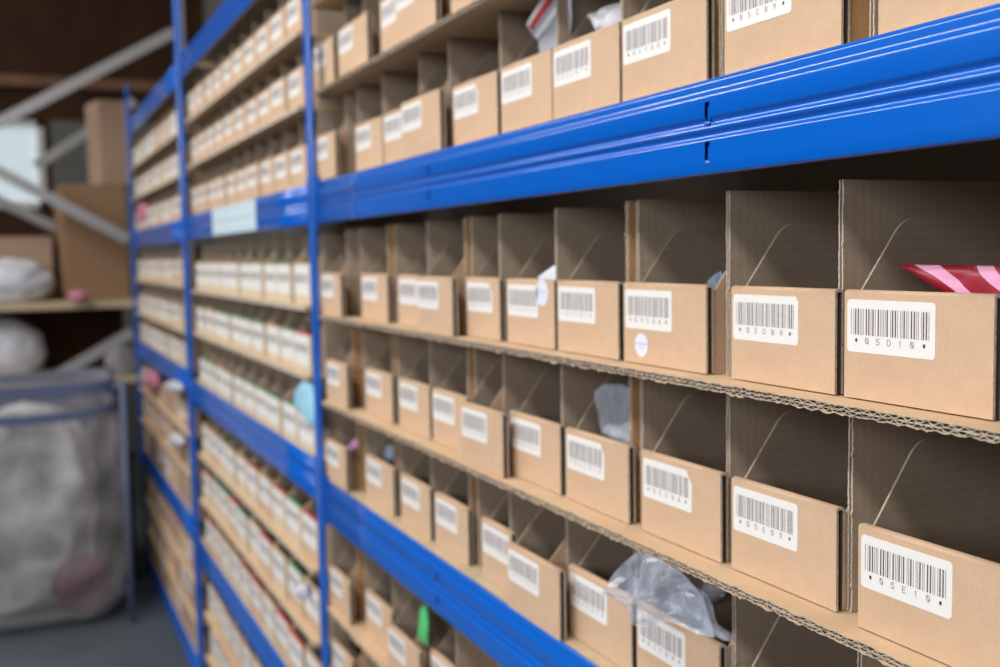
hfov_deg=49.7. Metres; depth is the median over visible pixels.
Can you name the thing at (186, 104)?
bin
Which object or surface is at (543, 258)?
panel
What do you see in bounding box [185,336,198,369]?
bin
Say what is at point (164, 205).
bin
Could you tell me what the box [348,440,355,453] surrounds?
tab
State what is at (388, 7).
bin
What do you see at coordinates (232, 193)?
bin
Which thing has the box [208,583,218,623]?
bin
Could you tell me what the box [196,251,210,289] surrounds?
bin
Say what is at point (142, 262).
bin
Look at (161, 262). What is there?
bin
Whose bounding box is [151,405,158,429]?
bin
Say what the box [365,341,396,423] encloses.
bin
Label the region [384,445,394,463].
plastic bag
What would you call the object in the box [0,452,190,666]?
floor
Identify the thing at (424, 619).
packet
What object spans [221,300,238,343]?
bin
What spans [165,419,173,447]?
bin
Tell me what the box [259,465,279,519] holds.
bin
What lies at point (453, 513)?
bin
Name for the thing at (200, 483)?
bin
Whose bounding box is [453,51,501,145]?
bin
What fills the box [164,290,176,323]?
bin
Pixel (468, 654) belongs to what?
tier
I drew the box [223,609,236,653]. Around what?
bin
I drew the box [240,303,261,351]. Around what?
bin
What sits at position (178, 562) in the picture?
bin
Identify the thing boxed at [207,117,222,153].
bin
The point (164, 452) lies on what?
bin
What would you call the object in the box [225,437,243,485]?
bin
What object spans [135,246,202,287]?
tier
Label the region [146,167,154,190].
bin
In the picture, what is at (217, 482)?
bin
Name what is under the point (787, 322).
bin
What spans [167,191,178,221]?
bin
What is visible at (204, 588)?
bin
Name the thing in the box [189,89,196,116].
bin
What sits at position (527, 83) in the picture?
bin
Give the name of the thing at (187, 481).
bin
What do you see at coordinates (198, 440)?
bin
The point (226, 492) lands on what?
bin
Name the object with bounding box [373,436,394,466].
tray
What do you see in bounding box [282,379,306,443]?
bin
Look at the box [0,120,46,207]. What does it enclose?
window
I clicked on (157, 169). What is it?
bin
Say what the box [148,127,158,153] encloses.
bin
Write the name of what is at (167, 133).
bin
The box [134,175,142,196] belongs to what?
bin
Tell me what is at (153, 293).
bin
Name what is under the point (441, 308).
bin
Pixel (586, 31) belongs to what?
panel
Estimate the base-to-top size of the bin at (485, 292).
0.135 m
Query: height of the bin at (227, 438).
0.132 m
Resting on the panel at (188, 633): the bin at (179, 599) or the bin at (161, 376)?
the bin at (179, 599)
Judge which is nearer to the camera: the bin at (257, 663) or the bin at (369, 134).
the bin at (369, 134)
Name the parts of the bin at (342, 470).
panel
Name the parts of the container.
leg, leg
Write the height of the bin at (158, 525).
0.131 m
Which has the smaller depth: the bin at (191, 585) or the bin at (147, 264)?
the bin at (191, 585)
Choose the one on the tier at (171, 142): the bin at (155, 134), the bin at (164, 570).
the bin at (155, 134)
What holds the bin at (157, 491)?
on the tier at (182, 558)
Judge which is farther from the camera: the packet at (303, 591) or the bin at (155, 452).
the bin at (155, 452)
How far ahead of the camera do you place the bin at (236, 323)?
3.01 m
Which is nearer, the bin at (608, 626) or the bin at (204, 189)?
the bin at (608, 626)
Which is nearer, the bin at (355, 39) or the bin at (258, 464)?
the bin at (355, 39)
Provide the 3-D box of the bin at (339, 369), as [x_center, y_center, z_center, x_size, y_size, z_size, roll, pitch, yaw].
[-0.114,0.058,2.132,0.430,0.137,0.138,-3,5,-24]
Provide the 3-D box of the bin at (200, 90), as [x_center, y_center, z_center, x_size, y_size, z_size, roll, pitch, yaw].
[-0.747,-0.759,3.418,0.400,0.130,0.140,-3,5,-24]
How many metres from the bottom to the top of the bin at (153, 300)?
0.132 m
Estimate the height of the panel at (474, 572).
0.018 m
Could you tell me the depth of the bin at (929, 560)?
0.78 m
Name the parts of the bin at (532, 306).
panel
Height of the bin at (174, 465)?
0.130 m
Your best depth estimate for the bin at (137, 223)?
5.18 m
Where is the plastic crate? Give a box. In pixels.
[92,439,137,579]
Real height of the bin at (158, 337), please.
0.118 m
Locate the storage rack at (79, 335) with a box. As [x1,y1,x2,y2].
[0,0,191,439]
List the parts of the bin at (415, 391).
panel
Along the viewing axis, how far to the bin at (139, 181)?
4.98 m
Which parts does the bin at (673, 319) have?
panel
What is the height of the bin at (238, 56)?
0.130 m
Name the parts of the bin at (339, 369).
panel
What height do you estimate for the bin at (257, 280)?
0.132 m
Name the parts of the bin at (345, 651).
panel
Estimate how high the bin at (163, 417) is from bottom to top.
0.131 m
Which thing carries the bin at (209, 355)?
on the panel at (197, 380)
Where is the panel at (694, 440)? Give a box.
[654,390,726,472]
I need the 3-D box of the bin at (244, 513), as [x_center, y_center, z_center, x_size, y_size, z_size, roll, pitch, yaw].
[-0.539,0.521,3.098,0.400,0.132,0.140,-3,5,-24]
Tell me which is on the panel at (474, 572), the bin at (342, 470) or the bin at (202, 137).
the bin at (342, 470)
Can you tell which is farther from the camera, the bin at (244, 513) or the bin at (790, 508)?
the bin at (244, 513)
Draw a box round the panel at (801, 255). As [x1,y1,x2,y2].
[746,223,838,288]
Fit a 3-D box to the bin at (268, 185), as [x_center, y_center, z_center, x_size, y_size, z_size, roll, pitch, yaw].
[-0.364,-0.400,2.616,0.400,0.132,0.140,-3,5,-24]
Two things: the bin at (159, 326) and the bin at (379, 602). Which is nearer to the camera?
the bin at (379, 602)
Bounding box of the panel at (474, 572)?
[332,482,618,666]
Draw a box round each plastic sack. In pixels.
[0,258,54,302]
[0,317,46,373]
[104,346,136,373]
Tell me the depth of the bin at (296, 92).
2.24 m
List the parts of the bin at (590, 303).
panel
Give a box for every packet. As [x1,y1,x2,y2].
[49,553,114,613]
[68,290,88,302]
[137,203,147,221]
[144,370,159,389]
[165,380,184,392]
[167,432,185,447]
[294,583,312,598]
[418,604,429,644]
[899,264,999,293]
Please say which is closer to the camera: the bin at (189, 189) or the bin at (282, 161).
the bin at (282, 161)
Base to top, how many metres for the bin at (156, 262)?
0.127 m
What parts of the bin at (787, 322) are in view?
panel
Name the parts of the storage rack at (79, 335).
panel, upright post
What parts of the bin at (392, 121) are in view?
panel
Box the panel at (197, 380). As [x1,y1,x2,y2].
[194,379,326,467]
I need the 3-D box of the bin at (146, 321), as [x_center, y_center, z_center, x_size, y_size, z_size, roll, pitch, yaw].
[-1.543,-0.034,5.285,0.400,0.118,0.130,-3,5,-24]
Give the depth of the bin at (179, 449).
4.18 m
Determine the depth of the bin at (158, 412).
4.76 m
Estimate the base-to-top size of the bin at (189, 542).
0.125 m
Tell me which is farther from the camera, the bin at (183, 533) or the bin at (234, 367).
the bin at (183, 533)
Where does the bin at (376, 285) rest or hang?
on the tier at (868, 213)
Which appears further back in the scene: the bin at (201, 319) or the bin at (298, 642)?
the bin at (201, 319)
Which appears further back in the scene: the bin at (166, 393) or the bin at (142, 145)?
the bin at (142, 145)
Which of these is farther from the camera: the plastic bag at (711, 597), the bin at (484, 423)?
the bin at (484, 423)
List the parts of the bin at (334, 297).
panel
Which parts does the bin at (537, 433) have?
panel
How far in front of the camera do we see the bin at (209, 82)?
3.19 m
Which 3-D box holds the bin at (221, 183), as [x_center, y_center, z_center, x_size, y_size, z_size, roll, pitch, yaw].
[-0.616,-0.436,3.163,0.400,0.132,0.130,-3,5,-24]
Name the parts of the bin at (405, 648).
panel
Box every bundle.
[587,2,620,30]
[602,421,629,441]
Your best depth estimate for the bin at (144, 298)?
5.04 m
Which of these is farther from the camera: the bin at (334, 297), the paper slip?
the bin at (334, 297)
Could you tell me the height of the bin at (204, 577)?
0.125 m
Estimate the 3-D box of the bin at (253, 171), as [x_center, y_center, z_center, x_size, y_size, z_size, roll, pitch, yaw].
[-0.429,-0.409,2.751,0.400,0.132,0.130,-3,5,-24]
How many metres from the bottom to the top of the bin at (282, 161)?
0.132 m
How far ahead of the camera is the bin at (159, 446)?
4.78 m
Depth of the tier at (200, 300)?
4.37 m
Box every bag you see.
[0,401,97,615]
[294,380,314,427]
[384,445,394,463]
[526,0,571,52]
[594,392,611,438]
[603,553,716,630]
[701,582,727,604]
[703,618,731,641]
[707,271,723,288]
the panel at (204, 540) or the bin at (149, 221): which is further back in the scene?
the bin at (149, 221)
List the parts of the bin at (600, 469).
panel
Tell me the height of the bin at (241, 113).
0.129 m
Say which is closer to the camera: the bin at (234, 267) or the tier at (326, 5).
the tier at (326, 5)
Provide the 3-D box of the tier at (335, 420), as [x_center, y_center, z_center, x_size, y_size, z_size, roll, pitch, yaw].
[-0.474,0.119,3.015,0.430,0.157,1.520,-3,5,-24]
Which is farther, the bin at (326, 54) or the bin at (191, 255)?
the bin at (191, 255)
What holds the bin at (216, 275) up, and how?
on the tier at (332, 245)
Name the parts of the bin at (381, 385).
panel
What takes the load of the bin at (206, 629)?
on the panel at (188, 633)
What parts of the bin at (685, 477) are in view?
panel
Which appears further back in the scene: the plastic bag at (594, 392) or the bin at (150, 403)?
the bin at (150, 403)
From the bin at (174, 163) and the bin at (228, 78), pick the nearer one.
the bin at (228, 78)
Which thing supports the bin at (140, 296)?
on the tier at (200, 300)
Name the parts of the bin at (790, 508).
panel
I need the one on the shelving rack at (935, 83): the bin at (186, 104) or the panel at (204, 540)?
the panel at (204, 540)
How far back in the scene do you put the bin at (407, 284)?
1.72 m
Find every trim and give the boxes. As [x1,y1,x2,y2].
[0,74,158,92]
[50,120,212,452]
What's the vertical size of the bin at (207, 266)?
0.132 m
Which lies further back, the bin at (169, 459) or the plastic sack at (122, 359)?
the plastic sack at (122, 359)
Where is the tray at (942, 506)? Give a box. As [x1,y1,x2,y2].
[873,435,999,563]
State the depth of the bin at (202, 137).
3.35 m
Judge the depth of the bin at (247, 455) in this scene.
3.02 m
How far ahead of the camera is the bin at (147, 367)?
5.25 m
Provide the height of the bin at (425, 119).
0.138 m
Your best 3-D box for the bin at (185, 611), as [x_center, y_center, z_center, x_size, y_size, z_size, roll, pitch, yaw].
[-1.050,1.082,4.311,0.400,0.120,0.142,-3,5,-24]
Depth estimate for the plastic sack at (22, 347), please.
5.78 m
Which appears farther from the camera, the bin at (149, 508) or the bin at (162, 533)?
the bin at (149, 508)
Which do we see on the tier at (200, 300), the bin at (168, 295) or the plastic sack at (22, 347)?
the bin at (168, 295)
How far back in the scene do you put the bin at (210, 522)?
3.58 m
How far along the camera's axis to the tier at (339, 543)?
2.50 m
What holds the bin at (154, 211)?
on the panel
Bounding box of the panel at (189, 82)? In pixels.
[144,62,220,123]
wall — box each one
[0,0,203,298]
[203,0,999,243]
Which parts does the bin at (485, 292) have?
panel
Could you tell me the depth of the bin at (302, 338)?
2.27 m
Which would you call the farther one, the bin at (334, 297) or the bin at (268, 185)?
the bin at (268, 185)
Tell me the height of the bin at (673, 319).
0.135 m
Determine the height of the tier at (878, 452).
0.170 m
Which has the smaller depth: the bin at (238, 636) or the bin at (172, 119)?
the bin at (238, 636)
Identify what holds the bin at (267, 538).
on the tier at (337, 630)
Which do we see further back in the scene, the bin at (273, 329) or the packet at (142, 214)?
the packet at (142, 214)
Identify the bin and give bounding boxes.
[133,148,136,164]
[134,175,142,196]
[136,213,139,229]
[137,145,139,162]
[137,171,146,194]
[138,255,145,278]
[139,288,146,312]
[140,137,147,159]
[140,204,147,228]
[140,318,148,340]
[141,255,149,279]
[142,170,150,192]
[142,287,151,313]
[142,364,150,389]
[143,397,150,420]
[144,203,151,227]
[144,320,152,343]
[145,138,147,155]
[145,254,154,279]
[145,427,150,450]
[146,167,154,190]
[146,367,154,393]
[147,199,156,226]
[147,288,155,315]
[147,401,154,425]
[147,474,152,498]
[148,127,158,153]
[148,322,156,346]
[148,432,154,456]
[148,504,151,528]
[149,254,158,280]
[149,534,153,557]
[150,164,159,188]
[150,370,158,397]
[151,290,160,317]
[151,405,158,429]
[151,480,156,503]
[152,122,163,149]
[152,198,161,225]
[152,324,161,347]
[152,437,159,462]
[152,511,156,536]
[153,542,157,566]
[154,159,164,186]
[154,253,163,280]
[154,486,160,513]
[155,374,163,401]
[155,409,163,435]
[156,196,166,224]
[156,291,165,318]
[156,325,166,351]
[156,518,160,545]
[157,443,163,468]
[157,550,161,575]
[158,123,163,144]
[158,493,166,521]
[159,253,168,281]
[159,377,168,405]
[160,156,170,182]
[160,290,170,320]
[160,327,171,354]
[160,414,168,441]
[160,526,165,554]
[161,194,172,223]
[161,448,168,474]
[161,558,166,585]
[164,118,170,140]
[164,253,174,282]
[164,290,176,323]
[164,376,199,411]
[164,501,171,529]
[165,152,176,180]
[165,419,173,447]
[165,534,170,563]
[166,454,174,483]
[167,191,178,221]
[167,330,177,358]
[167,570,170,594]
[168,251,180,283]
[169,391,177,416]
[169,509,176,538]
[170,114,174,135]
[170,424,179,453]
[170,543,175,572]
[170,576,177,607]
[171,154,177,177]
[171,293,182,325]
[172,332,183,361]
[172,461,179,491]
[173,193,179,220]
[174,99,189,132]
[174,390,185,420]
[174,517,182,547]
[174,553,181,584]
[175,256,181,283]
[176,298,183,327]
[176,430,185,460]
[177,143,190,173]
[177,468,186,499]
[177,590,182,619]
[178,184,192,218]
[178,338,185,365]
[179,394,187,427]
[180,526,188,557]
[181,251,195,284]
[181,563,187,597]
[182,436,188,467]
[182,599,189,632]
[183,294,196,330]
[184,476,190,507]
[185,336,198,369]
[186,526,205,568]
[187,403,200,434]
[187,438,202,476]
[187,574,194,608]
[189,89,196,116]
[189,480,203,518]
[189,613,195,646]
[191,546,206,581]
[192,128,205,162]
[192,175,207,213]
[194,586,207,623]
[195,625,208,660]
[196,75,210,110]
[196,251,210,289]
[197,295,211,333]
[199,123,213,158]
[199,172,215,211]
[200,344,213,385]
[202,418,216,458]
[203,467,216,506]
[204,250,218,290]
[205,74,213,103]
[205,297,220,336]
[206,515,217,554]
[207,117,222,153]
[207,347,221,390]
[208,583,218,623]
[209,168,224,209]
[210,425,224,466]
[210,627,217,666]
[211,250,227,291]
[211,476,224,516]
[213,525,226,566]
[214,65,222,96]
[214,299,228,339]
[215,110,231,149]
[216,164,233,207]
[216,351,230,396]
[216,596,227,636]
[218,431,233,474]
[218,641,226,666]
[220,249,236,293]
[220,484,234,526]
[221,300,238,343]
[222,536,235,579]
[223,56,233,89]
[223,354,240,402]
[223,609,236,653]
[225,103,242,144]
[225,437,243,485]
[226,656,232,666]
[227,160,244,204]
[228,247,247,295]
[229,494,243,537]
[231,302,249,346]
[231,548,245,593]
[232,624,245,666]
[233,45,244,80]
[234,358,251,409]
[235,95,254,138]
[236,446,254,495]
[237,154,256,202]
[237,504,255,551]
[240,247,259,296]
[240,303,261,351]
[240,561,256,608]
[242,639,257,666]
[244,33,256,71]
[244,362,263,416]
[246,87,266,132]
[247,148,269,199]
[247,455,266,506]
[249,516,265,564]
[250,245,272,298]
[251,574,268,625]
[252,306,274,356]
[254,657,263,666]
[256,21,270,61]
[256,367,276,424]
[258,77,281,126]
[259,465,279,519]
[259,527,279,581]
[261,143,283,195]
[263,590,281,643]
[264,245,286,300]
[266,308,288,361]
[267,372,291,433]
[270,6,286,50]
[271,66,297,118]
[271,468,326,534]
[272,541,294,598]
[275,136,299,192]
[275,606,295,664]
[277,243,302,302]
[280,310,304,366]
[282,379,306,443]
[285,480,329,549]
[286,0,314,37]
[288,55,316,109]
[288,557,311,618]
[289,624,311,666]
[290,128,317,188]
[294,242,321,305]
[294,311,324,374]
[298,384,326,454]
[301,499,330,566]
[304,573,332,638]
[306,645,332,666]
[314,31,344,99]
[315,112,346,180]
[321,248,347,316]
[326,333,352,408]
[326,418,357,491]
[329,542,357,624]
[332,631,365,666]
[339,11,371,75]
[355,100,383,170]
[362,249,392,322]
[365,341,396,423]
[366,436,398,515]
[366,570,395,652]
[380,0,396,51]
[383,84,419,163]
[388,594,427,666]
[396,0,440,43]
[398,246,427,326]
[399,346,433,438]
[401,69,449,158]
[401,452,435,540]
[417,239,465,335]
[430,626,455,666]
[432,351,471,452]
[435,469,473,565]
[451,0,473,13]
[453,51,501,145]
[461,359,508,477]
[466,243,505,340]
[481,493,516,591]
[501,37,553,132]
[507,235,557,349]
[507,507,566,640]
[510,364,566,494]
[553,4,621,119]
[557,232,625,359]
[566,375,635,523]
[569,534,637,666]
[622,0,713,101]
[624,228,726,373]
[637,566,732,666]
[642,390,728,562]
[724,0,849,74]
[731,223,843,394]
[732,408,848,611]
[742,616,857,666]
[844,217,999,419]
[858,435,999,666]
[878,0,999,34]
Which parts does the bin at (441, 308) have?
panel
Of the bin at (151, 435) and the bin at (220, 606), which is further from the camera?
the bin at (151, 435)
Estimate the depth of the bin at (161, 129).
4.23 m
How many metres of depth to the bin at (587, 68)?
1.15 m
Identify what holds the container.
on the floor
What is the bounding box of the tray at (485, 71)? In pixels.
[467,51,499,81]
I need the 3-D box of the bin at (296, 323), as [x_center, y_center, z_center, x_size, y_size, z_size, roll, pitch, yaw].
[-0.295,0.001,2.508,0.400,0.123,0.140,-3,5,-24]
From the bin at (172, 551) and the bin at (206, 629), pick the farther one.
the bin at (172, 551)
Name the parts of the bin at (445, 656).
panel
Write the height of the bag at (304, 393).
0.094 m
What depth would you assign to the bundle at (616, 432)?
1.19 m
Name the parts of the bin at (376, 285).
panel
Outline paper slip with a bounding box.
[538,266,554,279]
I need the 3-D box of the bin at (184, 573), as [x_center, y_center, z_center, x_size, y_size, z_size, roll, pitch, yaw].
[-1.052,0.938,4.298,0.400,0.131,0.150,-3,5,-24]
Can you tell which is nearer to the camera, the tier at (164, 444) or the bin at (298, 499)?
the bin at (298, 499)
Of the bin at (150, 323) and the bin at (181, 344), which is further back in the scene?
the bin at (150, 323)
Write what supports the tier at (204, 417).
on the tier at (164, 444)
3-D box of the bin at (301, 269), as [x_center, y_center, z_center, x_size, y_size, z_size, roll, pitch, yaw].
[-0.236,-0.136,2.359,0.400,0.132,0.140,-3,5,-24]
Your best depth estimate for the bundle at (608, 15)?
1.16 m
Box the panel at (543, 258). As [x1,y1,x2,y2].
[518,235,554,278]
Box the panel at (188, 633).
[148,551,209,666]
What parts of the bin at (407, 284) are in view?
panel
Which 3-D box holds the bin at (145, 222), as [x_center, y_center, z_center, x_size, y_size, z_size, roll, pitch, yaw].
[-1.415,-0.550,4.943,0.400,0.132,0.150,-3,5,-24]
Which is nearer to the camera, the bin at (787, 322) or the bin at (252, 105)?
the bin at (787, 322)
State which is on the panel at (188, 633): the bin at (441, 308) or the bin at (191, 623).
the bin at (191, 623)
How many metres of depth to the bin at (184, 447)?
4.03 m
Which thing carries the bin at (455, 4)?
on the tier at (479, 19)
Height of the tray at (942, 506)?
0.137 m
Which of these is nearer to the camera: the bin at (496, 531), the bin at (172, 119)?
the bin at (496, 531)
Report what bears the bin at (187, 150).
on the tier at (174, 181)
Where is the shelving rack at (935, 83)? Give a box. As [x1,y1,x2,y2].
[125,0,999,666]
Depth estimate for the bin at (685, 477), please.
1.05 m
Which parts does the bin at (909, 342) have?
panel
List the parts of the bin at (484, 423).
panel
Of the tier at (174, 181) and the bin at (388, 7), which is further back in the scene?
the tier at (174, 181)
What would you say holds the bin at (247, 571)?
on the panel at (204, 540)
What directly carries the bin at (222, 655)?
on the tier at (209, 658)
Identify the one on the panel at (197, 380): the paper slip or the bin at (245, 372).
the bin at (245, 372)
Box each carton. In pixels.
[0,236,53,299]
[53,184,129,300]
[85,99,132,185]
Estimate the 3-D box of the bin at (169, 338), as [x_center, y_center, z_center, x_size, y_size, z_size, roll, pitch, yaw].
[-1.132,0.027,4.375,0.400,0.118,0.130,-3,5,-24]
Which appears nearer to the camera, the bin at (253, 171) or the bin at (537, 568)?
the bin at (537, 568)
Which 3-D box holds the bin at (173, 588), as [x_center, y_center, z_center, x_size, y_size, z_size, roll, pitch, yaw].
[-1.187,1.063,4.606,0.400,0.120,0.142,-3,5,-24]
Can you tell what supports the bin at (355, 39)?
on the tier at (479, 19)
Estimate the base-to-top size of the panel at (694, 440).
0.137 m
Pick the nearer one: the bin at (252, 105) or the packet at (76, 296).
the bin at (252, 105)
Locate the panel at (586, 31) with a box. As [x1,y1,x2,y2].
[570,4,607,40]
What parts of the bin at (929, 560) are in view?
panel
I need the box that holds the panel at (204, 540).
[200,537,289,666]
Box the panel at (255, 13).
[200,0,279,62]
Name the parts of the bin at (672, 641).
panel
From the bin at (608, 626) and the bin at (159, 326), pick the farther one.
the bin at (159, 326)
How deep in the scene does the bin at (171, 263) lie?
4.12 m
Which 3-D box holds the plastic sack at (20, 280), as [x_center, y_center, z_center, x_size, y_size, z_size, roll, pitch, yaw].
[-2.604,-0.286,5.751,0.431,0.234,0.256,-3,5,-24]
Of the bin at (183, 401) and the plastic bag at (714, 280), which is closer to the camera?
the plastic bag at (714, 280)
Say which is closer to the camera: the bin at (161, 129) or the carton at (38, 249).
the bin at (161, 129)
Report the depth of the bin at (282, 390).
2.60 m
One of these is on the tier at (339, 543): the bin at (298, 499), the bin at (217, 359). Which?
the bin at (298, 499)
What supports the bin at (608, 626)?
on the panel at (474, 572)
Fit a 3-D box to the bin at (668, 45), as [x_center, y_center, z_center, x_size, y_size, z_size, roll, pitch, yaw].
[0.340,-0.303,1.102,0.412,0.138,0.145,-3,5,-24]
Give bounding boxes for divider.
[344,0,878,173]
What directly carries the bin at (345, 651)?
on the tier at (369, 663)
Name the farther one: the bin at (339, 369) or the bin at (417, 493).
the bin at (339, 369)
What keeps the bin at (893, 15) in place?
on the panel
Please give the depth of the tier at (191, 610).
4.38 m
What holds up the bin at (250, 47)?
on the tier at (327, 23)
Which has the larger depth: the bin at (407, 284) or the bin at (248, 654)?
the bin at (248, 654)
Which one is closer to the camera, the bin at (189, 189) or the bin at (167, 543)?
the bin at (189, 189)
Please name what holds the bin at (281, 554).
on the tier at (337, 630)
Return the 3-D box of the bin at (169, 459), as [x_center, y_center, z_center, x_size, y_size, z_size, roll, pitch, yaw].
[-1.196,0.539,4.565,0.400,0.130,0.142,-3,5,-24]
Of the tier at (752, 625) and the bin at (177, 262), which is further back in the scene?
the bin at (177, 262)
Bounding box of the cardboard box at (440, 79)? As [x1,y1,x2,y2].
[417,69,449,147]
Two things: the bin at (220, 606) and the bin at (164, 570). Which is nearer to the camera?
the bin at (220, 606)
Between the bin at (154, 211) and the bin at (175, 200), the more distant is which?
the bin at (154, 211)
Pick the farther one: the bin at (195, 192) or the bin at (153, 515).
the bin at (153, 515)
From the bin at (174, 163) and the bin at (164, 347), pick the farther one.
the bin at (164, 347)
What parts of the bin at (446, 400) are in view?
panel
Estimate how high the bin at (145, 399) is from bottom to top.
0.131 m
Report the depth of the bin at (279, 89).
2.37 m
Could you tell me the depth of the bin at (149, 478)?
5.24 m
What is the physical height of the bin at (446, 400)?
0.137 m
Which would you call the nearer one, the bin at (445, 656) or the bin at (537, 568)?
the bin at (537, 568)
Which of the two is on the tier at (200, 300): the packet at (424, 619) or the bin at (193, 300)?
the bin at (193, 300)
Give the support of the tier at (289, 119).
on the tier at (326, 119)
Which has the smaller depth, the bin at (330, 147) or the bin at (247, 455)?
the bin at (330, 147)
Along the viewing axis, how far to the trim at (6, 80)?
8.25 m
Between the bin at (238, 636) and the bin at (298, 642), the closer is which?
the bin at (298, 642)
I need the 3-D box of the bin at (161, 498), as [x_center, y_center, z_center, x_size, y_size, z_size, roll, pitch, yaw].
[-1.328,0.752,4.884,0.400,0.125,0.142,-3,5,-24]
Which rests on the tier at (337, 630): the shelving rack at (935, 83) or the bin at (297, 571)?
the bin at (297, 571)
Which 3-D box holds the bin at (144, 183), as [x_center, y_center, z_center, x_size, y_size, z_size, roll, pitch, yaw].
[-1.419,-0.699,4.935,0.400,0.128,0.142,-3,5,-24]
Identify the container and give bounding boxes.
[0,367,135,630]
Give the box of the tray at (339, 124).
[326,112,346,175]
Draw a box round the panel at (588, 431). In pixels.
[576,375,628,443]
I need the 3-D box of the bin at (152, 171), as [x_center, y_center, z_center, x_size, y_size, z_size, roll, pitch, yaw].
[-1.282,-0.679,4.632,0.400,0.128,0.150,-3,5,-24]
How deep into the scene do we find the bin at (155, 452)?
4.93 m
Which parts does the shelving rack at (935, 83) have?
upright post, chipboard panel, chipboard panel, plate, plate, upright post, plate, plate, plate, plate, upright post, plate, plate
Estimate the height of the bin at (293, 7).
0.130 m
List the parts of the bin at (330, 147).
panel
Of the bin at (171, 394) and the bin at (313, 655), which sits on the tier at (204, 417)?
the bin at (171, 394)
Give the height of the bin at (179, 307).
0.132 m
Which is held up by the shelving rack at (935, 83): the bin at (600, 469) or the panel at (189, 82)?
the panel at (189, 82)
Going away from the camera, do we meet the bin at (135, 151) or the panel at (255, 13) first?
the panel at (255, 13)
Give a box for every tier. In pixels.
[130,89,197,170]
[131,134,199,200]
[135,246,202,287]
[136,282,204,333]
[139,363,208,438]
[140,177,199,205]
[140,417,208,480]
[144,493,210,585]
[145,317,205,369]
[145,523,210,627]
[185,0,344,123]
[187,37,344,168]
[192,233,345,310]
[194,294,351,379]
[198,416,350,574]
[200,111,343,182]
[200,498,344,647]
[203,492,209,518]
[204,611,238,666]
[206,340,348,438]
[206,654,216,666]
[208,627,210,653]
[309,0,361,11]
[312,0,539,96]
[318,179,999,443]
[321,325,951,666]
[327,546,501,666]
[356,421,887,666]
[366,654,377,666]
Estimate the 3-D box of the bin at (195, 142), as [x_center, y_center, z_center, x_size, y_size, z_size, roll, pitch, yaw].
[-0.803,-0.621,3.569,0.400,0.129,0.140,-3,5,-24]
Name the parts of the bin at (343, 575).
panel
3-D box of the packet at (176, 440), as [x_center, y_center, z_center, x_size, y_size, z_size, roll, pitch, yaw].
[-1.199,0.389,3.985,0.037,0.075,0.442,-3,5,-24]
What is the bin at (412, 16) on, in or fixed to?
on the tier at (479, 19)
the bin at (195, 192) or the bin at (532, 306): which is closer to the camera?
the bin at (532, 306)
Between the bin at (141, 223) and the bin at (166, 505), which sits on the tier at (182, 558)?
the bin at (166, 505)
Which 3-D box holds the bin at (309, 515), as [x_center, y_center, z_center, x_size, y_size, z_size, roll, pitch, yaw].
[-0.226,0.412,2.400,0.400,0.132,0.140,-3,5,-24]
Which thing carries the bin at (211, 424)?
on the tier at (339, 543)
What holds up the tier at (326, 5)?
on the tier at (479, 19)

